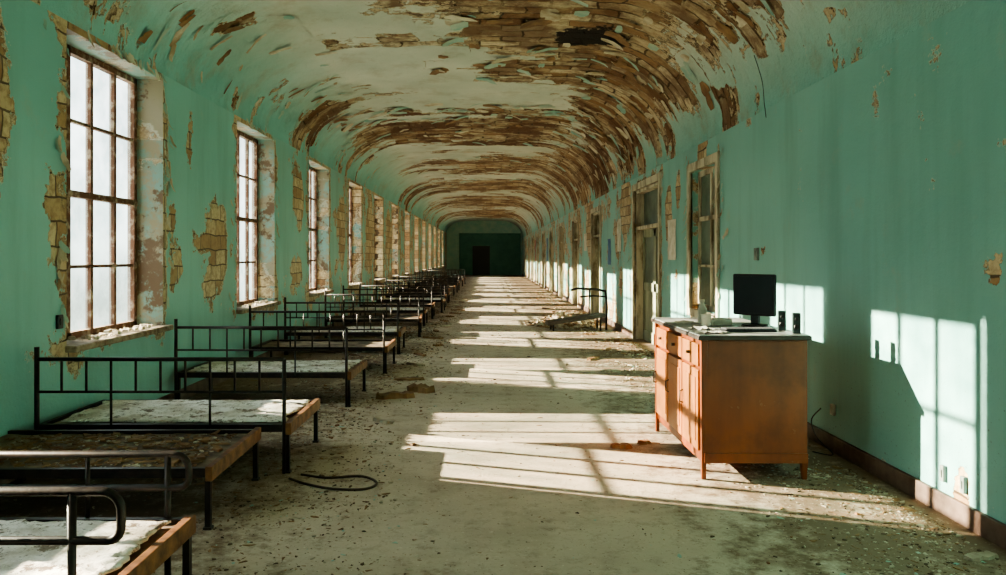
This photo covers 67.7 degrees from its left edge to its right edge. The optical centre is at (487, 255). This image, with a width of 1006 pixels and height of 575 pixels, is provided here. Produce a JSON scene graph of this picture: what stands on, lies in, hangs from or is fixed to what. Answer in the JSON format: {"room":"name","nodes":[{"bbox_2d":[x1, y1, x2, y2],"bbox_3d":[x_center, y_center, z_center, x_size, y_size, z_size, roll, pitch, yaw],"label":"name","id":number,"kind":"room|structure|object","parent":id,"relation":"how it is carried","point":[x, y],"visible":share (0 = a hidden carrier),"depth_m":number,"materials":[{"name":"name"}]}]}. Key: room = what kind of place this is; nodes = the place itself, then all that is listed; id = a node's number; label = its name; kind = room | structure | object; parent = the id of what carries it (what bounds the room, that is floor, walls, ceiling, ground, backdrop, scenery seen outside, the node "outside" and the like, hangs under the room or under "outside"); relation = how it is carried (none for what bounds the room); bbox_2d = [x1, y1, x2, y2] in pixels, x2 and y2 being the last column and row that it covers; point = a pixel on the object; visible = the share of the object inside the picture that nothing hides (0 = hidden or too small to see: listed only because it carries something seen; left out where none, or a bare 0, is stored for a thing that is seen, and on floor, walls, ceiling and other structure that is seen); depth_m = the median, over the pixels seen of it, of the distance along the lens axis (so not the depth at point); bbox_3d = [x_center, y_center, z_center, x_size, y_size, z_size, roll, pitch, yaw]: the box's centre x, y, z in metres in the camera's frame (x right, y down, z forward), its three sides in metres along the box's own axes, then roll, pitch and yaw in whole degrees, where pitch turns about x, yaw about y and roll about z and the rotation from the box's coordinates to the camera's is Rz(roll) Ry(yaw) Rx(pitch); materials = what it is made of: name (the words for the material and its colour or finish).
{"room":"abandoned hospital ward","nodes":[
{"label":"abandoned hospital ward","id":0,"kind":"room"},
{"bbox_2d":[0,0,446,436],"bbox_3d":[-3.575,-0.150,28.500,0.350,3.500,67.000,0,0,0],"label":"wall","id":1,"kind":"structure","parent":0,"point":[33,58],"depth_m":7.91,"materials":[{"name":"teal paint"}]},
{"bbox_2d":[56,315,62,328],"bbox_3d":[-3.385,0.520,5.930,0.031,0.110,0.070,0,0,0],"label":"light switch","id":2,"kind":"object","parent":1,"relation":"attached to","point":[59,318],"visible":1,"depth_m":5.91,"materials":[{"name":"black plastic"}]},
{"bbox_2d":[67,44,137,338],"bbox_3d":[-3.683,-0.550,7.150,0.075,2.580,1.300,0,0,0],"label":"window","id":3,"kind":"structure","parent":1,"relation":"in","point":[90,62],"depth_m":7.32,"materials":[{"name":"paint"}]},
{"bbox_2d":[65,325,173,351],"bbox_3d":[-3.475,0.751,6.971,0.338,0.060,1.884,0,0,0],"label":"trim","id":4,"kind":"structure","parent":1,"relation":"attached to","point":[77,345],"depth_m":6.67,"materials":[{"name":"white paint"}]},
{"bbox_2d":[43,19,384,327],"bbox_3d":[-3.361,-0.647,15.100,0.063,2.610,18.799,0,0,0],"label":"paint","id":5,"kind":"object","parent":1,"relation":"attached to","point":[63,249],"visible":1,"depth_m":7.11,"materials":[{"name":"brown paint"}]},
{"bbox_2d":[0,275,446,483],"bbox_3d":[-3.385,1.535,28.500,0.030,0.130,67.000,0,0,0],"label":"baseboard","id":6,"kind":"structure","parent":1,"relation":"attached to","point":[202,385],"depth_m":8.85,"materials":[{"name":"paint"}]},
{"bbox_2d":[237,130,257,304],"bbox_3d":[-3.683,-0.550,11.250,0.075,2.580,1.300,0,0,0],"label":"window","id":7,"kind":"structure","parent":1,"relation":"in","point":[254,220],"depth_m":11.46,"materials":[{"name":"paint"}]},
{"bbox_2d":[236,301,280,313],"bbox_3d":[-3.476,0.751,11.076,0.337,0.062,1.885,0,0,0],"label":"trim","id":8,"kind":"structure","parent":1,"relation":"attached to","point":[240,310],"depth_m":10.88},
{"bbox_2d":[67,282,361,340],"bbox_3d":[-3.441,0.694,13.200,0.262,0.042,13.715,0,0,0],"label":"rubble","id":9,"kind":"object","parent":8,"relation":"on","point":[112,332],"visible":0.98,"depth_m":7.04,"materials":[{"name":"paint"}]},
{"bbox_2d":[309,167,316,291],"bbox_3d":[-3.683,-0.550,15.350,0.075,2.580,1.300,0,0,0],"label":"window","id":10,"kind":"structure","parent":1,"relation":"in","point":[314,229],"depth_m":15.94,"materials":[{"name":"paint"}]},
{"bbox_2d":[309,290,333,296],"bbox_3d":[-3.474,0.753,15.172,0.339,0.061,1.883,0,0,0],"label":"trim","id":11,"kind":"structure","parent":1,"relation":"attached to","point":[311,294],"depth_m":14.94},
{"bbox_2d":[349,186,351,283],"bbox_3d":[-3.683,-0.550,19.450,0.075,2.580,1.300,0,0,0],"label":"window","id":12,"kind":"structure","parent":1,"relation":"in","point":[350,188],"depth_m":20.04,"materials":[{"name":"glass"}]},
{"bbox_2d":[349,283,364,287],"bbox_3d":[-3.475,0.753,19.271,0.339,0.063,1.878,0,0,0],"label":"trim","id":13,"kind":"structure","parent":1,"relation":"attached to","point":[351,285],"depth_m":19.04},
{"bbox_2d":[374,199,374,278],"bbox_3d":[-3.683,-0.550,23.550,0.075,2.580,1.300,0,0,0],"label":"window","id":14,"kind":"structure","parent":1,"relation":"in","point":[374,199],"depth_m":24.14,"materials":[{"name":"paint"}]},
{"bbox_2d":[374,278,384,281],"bbox_3d":[-3.476,0.752,23.372,0.340,0.066,1.880,0,0,0],"label":"trim","id":15,"kind":"structure","parent":1,"relation":"attached to","point":[379,279],"depth_m":23.04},
{"bbox_2d":[447,221,521,274],"bbox_3d":[-0.305,-0.700,62.750,6.890,4.600,1.500,0,0,0],"label":"wall","id":16,"kind":"structure","parent":0,"point":[505,237],"depth_m":63.30,"materials":[{"name":"teal paint"}]},
{"bbox_2d":[471,244,491,274],"bbox_3d":[-0.575,0.300,63.240,1.750,2.600,0.120,0,0,0],"label":"door","id":17,"kind":"structure","parent":16,"relation":"in","point":[481,254],"depth_m":63.26,"materials":[{"name":"teal paint"}]},
{"bbox_2d":[31,0,971,237],"bbox_3d":[-0.280,-2.215,28.500,6.240,1.430,67.000,0,0,0],"label":"ceiling","id":18,"kind":"structure","parent":0,"point":[387,51],"depth_m":10.30,"materials":[{"name":"paint"}]},
{"bbox_2d":[138,0,774,211],"bbox_3d":[-0.235,-2.227,19.481,6.429,1.396,29.077,0,0,0],"label":"flake","id":19,"kind":"object","parent":18,"relation":"hanging from","point":[547,15],"visible":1,"depth_m":11.01,"materials":[{"name":"plaster"},{"name":"teal paint"}]},
{"bbox_2d":[754,55,765,115],"bbox_3d":[2.757,-1.710,7.545,0.143,0.622,0.075,0,0,-23],"label":"hanging wire","id":20,"kind":"object","parent":18,"relation":"hanging from","point":[754,55],"visible":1,"depth_m":7.54,"materials":[{"name":"black plastic"}]},
{"bbox_2d":[0,275,1005,574],"bbox_3d":[-0.305,1.650,29.400,6.890,0.100,68.800,0,0,0],"label":"floor","id":21,"kind":"structure","parent":0,"point":[495,521],"depth_m":5.10,"materials":[{"name":"concrete"}]},
{"bbox_2d":[0,450,195,574],"bbox_3d":[-2.300,1.222,3.150,1.953,0.757,0.854,0,0,0],"label":"hospital bed","id":22,"kind":"object","parent":21,"relation":"on","point":[158,550],"visible":0.76,"depth_m":3.39,"materials":[{"name":"black metal"}]},
{"bbox_2d":[0,519,170,574],"bbox_3d":[-2.328,1.226,3.149,1.743,0.026,0.727,0,0,0],"label":"mattress","id":23,"kind":"object","parent":22,"relation":"on","point":[14,559],"visible":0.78,"depth_m":3.13,"materials":[{"name":"white fabric"}]},
{"bbox_2d":[0,427,260,529],"bbox_3d":[-2.554,1.414,4.861,1.872,0.372,1.020,0,0,-1],"label":"hospital bed","id":24,"kind":"object","parent":21,"relation":"on","point":[213,465],"visible":0.7,"depth_m":4.74,"materials":[{"name":"black metal"}]},
{"bbox_2d":[0,429,237,467],"bbox_3d":[-2.511,1.244,4.888,1.607,0.028,0.927,0,0,0],"label":"litter","id":25,"kind":"object","parent":24,"relation":"on","point":[134,438],"visible":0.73,"depth_m":4.93,"materials":[{"name":"brown wood"}]},
{"bbox_2d":[34,347,319,473],"bbox_3d":[-2.393,1.135,5.991,1.890,0.930,0.978,0,0,0],"label":"hospital bed","id":26,"kind":"object","parent":21,"relation":"on","point":[295,420],"visible":0.58,"depth_m":5.52,"materials":[{"name":"black metal"}]},
{"bbox_2d":[60,400,309,422],"bbox_3d":[-2.379,1.226,5.998,1.758,0.026,0.851,0,0,0],"label":"mattress","id":27,"kind":"object","parent":26,"relation":"on","point":[226,411],"visible":0.97,"depth_m":5.93,"materials":[{"name":"white fabric"}]},
{"bbox_2d":[174,319,366,406],"bbox_3d":[-2.386,1.135,8.435,1.890,0.930,0.978,0,0,1],"label":"hospital bed","id":28,"kind":"object","parent":21,"relation":"on","point":[349,374],"visible":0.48,"depth_m":7.96,"materials":[{"name":"black metal"}]},
{"bbox_2d":[187,360,361,371],"bbox_3d":[-2.368,1.226,8.436,1.752,0.026,0.860,0,0,1],"label":"mattress","id":29,"kind":"object","parent":28,"relation":"on","point":[306,365],"visible":0.84,"depth_m":8.30,"materials":[{"name":"fabric"}]},
{"bbox_2d":[249,305,395,373],"bbox_3d":[-2.308,1.135,10.671,1.890,0.930,0.978,0,0,0],"label":"hospital bed","id":30,"kind":"object","parent":21,"relation":"on","point":[385,345],"visible":0.88,"depth_m":10.20,"materials":[{"name":"black metal"}]},
{"bbox_2d":[288,473,377,490],"bbox_3d":[-1.098,1.590,5.277,0.666,0.018,0.336,0,0,5],"label":"hose","id":31,"kind":"object","parent":21,"relation":"on","point":[301,474],"visible":1,"depth_m":5.27,"materials":[{"name":"black rubber"}]},
{"bbox_2d":[284,297,405,354],"bbox_3d":[-2.372,1.135,12.644,1.890,0.930,0.978,0,0,-2],"label":"hospital bed","id":32,"kind":"object","parent":21,"relation":"on","point":[401,331],"visible":0.59,"depth_m":12.17,"materials":[{"name":"black metal"}]},
{"bbox_2d":[292,326,399,331],"bbox_3d":[-2.357,1.226,12.644,1.747,0.026,0.865,0,0,-2],"label":"mattress","id":33,"kind":"object","parent":32,"relation":"on","point":[387,328],"visible":0.47,"depth_m":12.34,"materials":[{"name":"fabric"}]},
{"bbox_2d":[325,290,421,337],"bbox_3d":[-2.287,1.135,15.204,1.890,0.930,0.978,0,0,-4],"label":"hospital bed","id":34,"kind":"object","parent":21,"relation":"on","point":[402,318],"visible":0.84,"depth_m":14.77,"materials":[{"name":"black metal"}]},
{"bbox_2d":[372,417,393,423],"bbox_3d":[-1.017,1.580,7.226,0.319,0.039,0.085,0,0,44],"label":"board","id":35,"kind":"object","parent":21,"relation":"on","point":[376,419],"visible":1,"depth_m":7.19,"materials":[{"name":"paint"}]},
{"bbox_2d":[343,285,427,325],"bbox_3d":[-2.374,1.135,17.554,1.890,0.930,0.978,0,0,-1],"label":"hospital bed","id":36,"kind":"object","parent":21,"relation":"on","point":[424,311],"visible":0.62,"depth_m":17.08,"materials":[{"name":"black metal"}]},
{"bbox_2d":[348,307,424,309],"bbox_3d":[-2.360,1.225,17.556,1.761,0.028,0.842,0,0,-1],"label":"mattress","id":37,"kind":"object","parent":36,"relation":"on","point":[355,308],"visible":0.89,"depth_m":17.46,"materials":[{"name":"grey fabric"}]},
{"bbox_2d":[376,391,414,399],"bbox_3d":[-1.045,1.562,8.447,0.442,0.077,0.150,0,0,-14],"label":"board","id":38,"kind":"object","parent":21,"relation":"on","point":[392,394],"visible":1,"depth_m":8.41,"materials":[{"name":"brown wood"}]},
{"bbox_2d":[359,282,434,318],"bbox_3d":[-2.339,1.135,19.542,1.890,0.930,0.978,0,0,-2],"label":"hospital bed","id":39,"kind":"object","parent":21,"relation":"on","point":[431,304],"visible":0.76,"depth_m":19.08,"materials":[{"name":"black metal"}]},
{"bbox_2d":[394,377,424,380],"bbox_3d":[-1.017,1.580,9.670,0.406,0.040,0.114,0,0,-5],"label":"board","id":40,"kind":"object","parent":21,"relation":"on","point":[399,378],"visible":0.99,"depth_m":9.63,"materials":[{"name":"brown wood"}]},
{"bbox_2d":[376,280,445,312],"bbox_3d":[-2.200,1.135,21.586,1.890,0.930,0.978,0,0,1],"label":"hospital bed","id":41,"kind":"object","parent":21,"relation":"on","point":[389,283],"visible":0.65,"depth_m":21.11,"materials":[{"name":"black metal"}]},
{"bbox_2d":[384,298,442,299],"bbox_3d":[-2.184,1.226,21.586,1.759,0.027,0.853,0,0,1],"label":"mattress","id":42,"kind":"object","parent":41,"relation":"on","point":[384,298],"visible":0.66,"depth_m":21.55,"materials":[{"name":"grey fabric"}]},
{"bbox_2d":[406,362,424,365],"bbox_3d":[-1.062,1.581,10.987,0.389,0.039,0.124,0,0,43],"label":"board","id":43,"kind":"object","parent":21,"relation":"on","point":[407,363],"visible":1,"depth_m":10.93,"materials":[{"name":"paint"}]},
{"bbox_2d":[385,278,446,306],"bbox_3d":[-2.262,1.135,23.839,1.890,0.930,0.978,0,0,-2],"label":"hospital bed","id":44,"kind":"object","parent":21,"relation":"on","point":[444,295],"visible":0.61,"depth_m":23.37,"materials":[{"name":"black metal"}]},
{"bbox_2d":[414,352,426,356],"bbox_3d":[-1.100,1.581,12.090,0.076,0.038,0.396,0,0,-36],"label":"board","id":45,"kind":"object","parent":21,"relation":"on","point":[415,353],"visible":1,"depth_m":12.03,"materials":[{"name":"brown wood"}]},
{"bbox_2d":[407,383,434,393],"bbox_3d":[-0.800,1.555,8.846,0.381,0.090,0.167,0,0,29],"label":"board","id":46,"kind":"object","parent":21,"relation":"on","point":[420,388],"visible":0.94,"depth_m":8.79,"materials":[{"name":"brown wood"}]},
{"bbox_2d":[393,276,449,302],"bbox_3d":[-2.264,1.135,25.858,1.890,0.930,0.978,0,0,-1],"label":"hospital bed","id":47,"kind":"object","parent":21,"relation":"on","point":[447,292],"visible":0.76,"depth_m":25.39,"materials":[{"name":"black metal"}]},
{"bbox_2d":[398,274,449,290],"bbox_3d":[-2.392,1.135,28.110,1.890,0.930,0.978,0,0,-4],"label":"hospital bed","id":48,"kind":"object","parent":21,"relation":"on","point":[433,289],"visible":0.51,"depth_m":27.65,"materials":[{"name":"black metal"}]},
{"bbox_2d":[408,273,454,295],"bbox_3d":[-2.303,1.135,30.743,1.890,0.930,0.978,0,0,-2],"label":"hospital bed","id":49,"kind":"object","parent":21,"relation":"on","point":[453,286],"visible":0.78,"depth_m":30.28,"materials":[{"name":"black metal"}]},
{"bbox_2d":[423,336,442,338],"bbox_3d":[-1.071,1.580,14.538,0.418,0.040,0.108,0,0,19],"label":"board","id":50,"kind":"object","parent":21,"relation":"on","point":[426,337],"visible":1,"depth_m":14.49,"materials":[{"name":"brown wood"}]},
{"bbox_2d":[415,271,457,291],"bbox_3d":[-2.281,1.135,33.328,1.890,0.930,0.978,0,0,-3],"label":"hospital bed","id":51,"kind":"object","parent":21,"relation":"on","point":[456,283],"visible":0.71,"depth_m":32.87,"materials":[{"name":"black metal"}]},
{"bbox_2d":[419,270,459,289],"bbox_3d":[-2.275,1.135,35.333,1.890,0.930,0.978,0,0,-2],"label":"hospital bed","id":52,"kind":"object","parent":21,"relation":"on","point":[458,282],"visible":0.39,"depth_m":34.87,"materials":[{"name":"black metal"}]},
{"bbox_2d":[422,269,459,287],"bbox_3d":[-2.375,1.135,37.925,1.890,0.930,0.978,0,0,-3],"label":"hospital bed","id":53,"kind":"object","parent":21,"relation":"on","point":[422,269],"visible":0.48,"depth_m":37.46,"materials":[{"name":"black metal"}]},
{"bbox_2d":[427,269,462,285],"bbox_3d":[-2.260,1.135,39.948,1.890,0.930,0.978,0,0,-1],"label":"hospital bed","id":54,"kind":"object","parent":21,"relation":"on","point":[427,269],"visible":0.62,"depth_m":39.49,"materials":[{"name":"black metal"}]},
{"bbox_2d":[432,268,465,283],"bbox_3d":[-2.227,1.135,43.051,1.890,0.930,0.978,0,0,-1],"label":"hospital bed","id":55,"kind":"object","parent":21,"relation":"on","point":[464,277],"visible":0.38,"depth_m":42.58,"materials":[{"name":"black metal"}]},
{"bbox_2d":[5,290,1003,574],"bbox_3d":[-0.258,1.582,19.195,6.086,0.035,32.036,0,0,0],"label":"debris","id":56,"kind":"object","parent":21,"relation":"on","point":[644,354],"visible":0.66,"depth_m":5.29,"materials":[{"name":"paint"}]},
{"bbox_2d":[524,311,599,328],"bbox_3d":[1.750,1.451,17.675,1.848,0.297,2.527,0,0,0],"label":"rubble pile","id":57,"kind":"object","parent":21,"relation":"on","point":[538,322],"visible":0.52,"depth_m":17.17,"materials":[{"name":"paint"}]},
{"bbox_2d":[545,287,607,330],"bbox_3d":[1.932,1.137,16.197,1.344,0.927,0.440,0,0,-3],"label":"hospital bed","id":58,"kind":"object","parent":21,"relation":"on","point":[551,322],"visible":0.98,"depth_m":16.17,"materials":[{"name":"black metal"}]},
{"bbox_2d":[587,356,599,360],"bbox_3d":[1.639,1.581,11.627,0.105,0.038,0.391,0,0,32],"label":"board","id":59,"kind":"object","parent":21,"relation":"on","point":[594,357],"visible":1,"depth_m":11.56,"materials":[{"name":"brown wood"}]},
{"bbox_2d":[600,369,620,372],"bbox_3d":[1.685,1.581,10.327,0.293,0.039,0.084,0,0,-6],"label":"board","id":60,"kind":"object","parent":21,"relation":"on","point":[603,370],"visible":1,"depth_m":10.30,"materials":[{"name":"paint"}]},
{"bbox_2d":[610,442,632,449],"bbox_3d":[1.113,1.580,6.243,0.189,0.040,0.086,0,0,9],"label":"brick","id":61,"kind":"object","parent":21,"relation":"on","point":[623,445],"visible":1,"depth_m":6.22,"materials":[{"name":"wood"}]},
{"bbox_2d":[637,439,650,444],"bbox_3d":[1.322,1.583,6.390,0.137,0.034,0.087,0,0,-40],"label":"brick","id":62,"kind":"object","parent":21,"relation":"on","point":[644,441],"visible":1,"depth_m":6.37,"materials":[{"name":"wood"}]},
{"bbox_2d":[651,317,811,479],"bbox_3d":[1.897,1.082,6.110,0.816,1.036,1.560,0,0,0],"label":"base cabinet","id":63,"kind":"object","parent":21,"relation":"on","point":[728,397],"visible":1,"depth_m":5.36,"materials":[{"name":"orange wood"}]},
{"bbox_2d":[651,317,811,339],"bbox_3d":[1.900,0.582,6.110,0.810,0.036,1.560,0,0,0],"label":"countertop","id":64,"kind":"structure","parent":63,"relation":"on","point":[668,322],"depth_m":5.53,"materials":[{"name":"grey stone"}]},
{"bbox_2d":[674,320,693,323],"bbox_3d":[1.640,0.551,6.300,0.150,0.022,0.200,0,0,23],"label":"paper sheet","id":65,"kind":"object","parent":64,"relation":"on","point":[681,321],"visible":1,"depth_m":6.28,"materials":[{"name":"beige paper"}]},
{"bbox_2d":[688,326,713,329],"bbox_3d":[1.650,0.551,5.800,0.150,0.021,0.200,0,0,-17],"label":"paper sheet","id":66,"kind":"object","parent":64,"relation":"on","point":[696,327],"visible":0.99,"depth_m":5.75,"materials":[{"name":"white paper"}]},
{"bbox_2d":[698,299,706,322],"bbox_3d":[1.800,0.464,6.300,0.072,0.200,0.072,0,0,0],"label":"bottle","id":67,"kind":"object","parent":64,"relation":"on","point":[702,309],"visible":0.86,"depth_m":6.28,"materials":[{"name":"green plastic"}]},
{"bbox_2d":[701,313,714,326],"bbox_3d":[1.749,0.511,5.974,0.105,0.105,0.084,0,0,32],"label":"mug","id":68,"kind":"object","parent":64,"relation":"on","point":[705,317],"visible":0.95,"depth_m":5.95,"materials":[{"name":"white ceramic"}]},
{"bbox_2d":[695,330,728,333],"bbox_3d":[1.640,0.553,5.500,0.200,0.018,0.150,0,0,38],"label":"paper sheet","id":69,"kind":"object","parent":64,"relation":"on","point":[699,331],"visible":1,"depth_m":5.49,"materials":[{"name":"white paper"}]},
{"bbox_2d":[711,318,731,325],"bbox_3d":[1.880,0.536,6.120,0.180,0.055,0.120,0,0,-17],"label":"cardboard box","id":70,"kind":"object","parent":64,"relation":"on","point":[718,321],"visible":0.71,"depth_m":6.06,"materials":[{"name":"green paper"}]},
{"bbox_2d":[720,327,776,331],"bbox_3d":[1.950,0.551,5.620,0.380,0.026,0.140,0,0,-3],"label":"keyboard","id":71,"kind":"object","parent":64,"relation":"on","point":[730,329],"visible":1,"depth_m":5.57,"materials":[{"name":"black plastic"}]},
{"bbox_2d":[733,274,775,326],"bbox_3d":[2.128,0.353,5.972,0.219,0.419,0.324,0,0,-12],"label":"computer monitor","id":72,"kind":"object","parent":64,"relation":"on","point":[754,295],"visible":0.96,"depth_m":5.95,"materials":[{"name":"black plastic"}]},
{"bbox_2d":[778,310,785,330],"bbox_3d":[2.224,0.489,5.678,0.056,0.150,0.064,0,0,17],"label":"speaker","id":73,"kind":"object","parent":64,"relation":"on","point":[781,313],"visible":1,"depth_m":5.65},
{"bbox_2d":[792,313,800,333],"bbox_3d":[2.244,0.489,5.458,0.056,0.150,0.064,0,0,17],"label":"speaker","id":74,"kind":"object","parent":64,"relation":"on","point":[796,317],"visible":1,"depth_m":5.43},
{"bbox_2d":[811,408,833,455],"bbox_3d":[2.719,1.438,6.204,0.139,0.324,0.411,0,0,6],"label":"power cable","id":75,"kind":"object","parent":21,"relation":"on","point":[832,454],"visible":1,"depth_m":6.11,"materials":[{"name":"black plastic"}]},
{"bbox_2d":[964,550,998,561],"bbox_3d":[2.621,1.589,3.981,0.216,0.022,0.081,0,0,-17],"label":"chunk","id":76,"kind":"object","parent":21,"relation":"on","point":[986,555],"visible":1,"depth_m":3.96,"materials":[{"name":"paint"}]},
{"bbox_2d":[522,0,1005,523],"bbox_3d":[2.990,0.050,28.500,0.300,3.100,67.000,0,0,0],"label":"wall","id":77,"kind":"structure","parent":0,"point":[873,194],"depth_m":5.40,"materials":[{"name":"teal paint"}]},
{"bbox_2d":[525,239,525,276],"bbox_3d":[2.947,0.165,56.450,0.285,2.870,1.740,0,0,0],"label":"door","id":78,"kind":"structure","parent":77,"relation":"in","point":[525,239],"depth_m":57.20,"materials":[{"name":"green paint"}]},
{"bbox_2d":[528,237,529,277],"bbox_3d":[2.947,0.165,51.850,0.285,2.870,1.740,0,0,0],"label":"door","id":79,"kind":"structure","parent":77,"relation":"in","point":[529,237],"depth_m":50.98,"materials":[{"name":"green paint"}]},
{"bbox_2d":[532,235,533,279],"bbox_3d":[2.947,0.165,47.250,0.285,2.870,1.740,0,0,0],"label":"door","id":80,"kind":"structure","parent":77,"relation":"in","point":[533,235],"depth_m":46.38,"materials":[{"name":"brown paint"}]},
{"bbox_2d":[536,233,538,283],"bbox_3d":[2.947,0.165,42.650,0.285,2.870,1.740,0,0,0],"label":"door","id":81,"kind":"structure","parent":77,"relation":"in","point":[537,235],"depth_m":43.35,"materials":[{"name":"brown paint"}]},
{"bbox_2d":[542,230,544,287],"bbox_3d":[2.947,0.165,38.050,0.285,2.870,1.740,0,0,0],"label":"door","id":82,"kind":"structure","parent":77,"relation":"in","point":[543,232],"depth_m":38.75,"materials":[{"name":"green paint"}]},
{"bbox_2d":[549,227,552,292],"bbox_3d":[2.947,0.165,33.450,0.285,2.870,1.740,0,0,0],"label":"door","id":83,"kind":"structure","parent":77,"relation":"in","point":[551,228],"depth_m":34.15,"materials":[{"name":"green paint"}]},
{"bbox_2d":[559,222,563,296],"bbox_3d":[2.947,0.165,28.850,0.285,2.870,1.740,0,0,0],"label":"door","id":84,"kind":"structure","parent":77,"relation":"in","point":[561,225],"depth_m":29.55,"materials":[{"name":"green paint"}]},
{"bbox_2d":[572,215,578,303],"bbox_3d":[2.947,0.165,24.250,0.285,2.870,1.740,0,0,0],"label":"door","id":85,"kind":"structure","parent":77,"relation":"in","point":[575,238],"depth_m":24.95,"materials":[{"name":"green paint"}]},
{"bbox_2d":[584,233,586,250],"bbox_3d":[2.827,-0.400,21.800,0.015,0.500,0.600,0,0,0],"label":"notice","id":86,"kind":"object","parent":77,"relation":"attached to","point":[585,235],"visible":1,"depth_m":21.77,"materials":[{"name":"white paper"}]},
{"bbox_2d":[591,205,600,319],"bbox_3d":[2.947,0.165,19.650,0.285,2.870,1.740,0,0,0],"label":"door","id":87,"kind":"structure","parent":77,"relation":"in","point":[596,229],"depth_m":20.35,"materials":[{"name":"green paint"}]},
{"bbox_2d":[608,239,610,264],"bbox_3d":[2.829,-0.100,17.500,0.010,0.600,0.450,0,0,0],"label":"notice","id":88,"kind":"object","parent":77,"relation":"attached to","point":[609,240],"visible":1,"depth_m":17.48,"materials":[{"name":"blue paper"}]},
{"bbox_2d":[617,219,620,250],"bbox_3d":[2.826,-0.450,16.200,0.017,0.700,0.500,0,0,0],"label":"notice","id":89,"kind":"object","parent":77,"relation":"attached to","point":[619,220],"visible":0.99,"depth_m":16.15,"materials":[{"name":"white paper"}]},
{"bbox_2d":[632,172,660,344],"bbox_3d":[2.947,0.115,13.450,0.285,2.970,2.340,0,0,0],"label":"door","id":90,"kind":"structure","parent":77,"relation":"in","point":[648,202],"depth_m":14.15,"materials":[{"name":"green paint"}]},
{"bbox_2d":[589,147,727,300],"bbox_3d":[2.791,-0.380,14.810,0.062,2.099,12.023,0,0,0],"label":"paint","id":91,"kind":"object","parent":77,"relation":"attached to","point":[685,219],"visible":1,"depth_m":10.64,"materials":[{"name":"brown paint"}]},
{"bbox_2d":[667,219,675,259],"bbox_3d":[2.827,-0.250,11.550,0.014,0.620,0.500,0,0,0],"label":"notice","id":92,"kind":"object","parent":77,"relation":"attached to","point":[671,223],"visible":1,"depth_m":11.51,"materials":[{"name":"white paper"}]},
{"bbox_2d":[687,152,719,316],"bbox_3d":[2.905,-0.225,9.900,0.190,2.110,1.420,0,0,0],"label":"window","id":93,"kind":"structure","parent":77,"relation":"in","point":[708,220],"depth_m":10.15,"materials":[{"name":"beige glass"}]},
{"bbox_2d":[754,248,758,259],"bbox_3d":[2.825,-0.020,7.900,0.031,0.130,0.100,0,0,0],"label":"light switch","id":94,"kind":"object","parent":77,"relation":"attached to","point":[756,250],"visible":1,"depth_m":7.86,"materials":[{"name":"grey plastic"}]},
{"bbox_2d":[522,274,1005,549],"bbox_3d":[2.825,1.535,28.500,0.030,0.130,67.000,0,0,0],"label":"baseboard","id":95,"kind":"structure","parent":77,"relation":"attached to","point":[980,523],"depth_m":4.99,"materials":[{"name":"paint"}]},
{"bbox_2d":[830,404,835,415],"bbox_3d":[2.825,1.260,6.150,0.031,0.090,0.060,0,0,0],"label":"wall socket","id":96,"kind":"object","parent":77,"relation":"attached to","point":[832,406],"visible":1,"depth_m":6.13,"materials":[{"name":"white plastic"}]},
{"bbox_2d":[939,465,946,481],"bbox_3d":[2.825,1.350,4.660,0.031,0.100,0.040,0,0,0],"label":"wall socket","id":97,"kind":"object","parent":77,"relation":"attached to","point":[942,468],"visible":1,"depth_m":4.64,"materials":[{"name":"grey plastic"}]},
{"bbox_2d":[960,476,966,493],"bbox_3d":[2.825,1.360,4.460,0.031,0.100,0.040,0,0,0],"label":"wall socket","id":98,"kind":"object","parent":77,"relation":"attached to","point":[963,480],"visible":1,"depth_m":4.44,"materials":[{"name":"grey plastic"}]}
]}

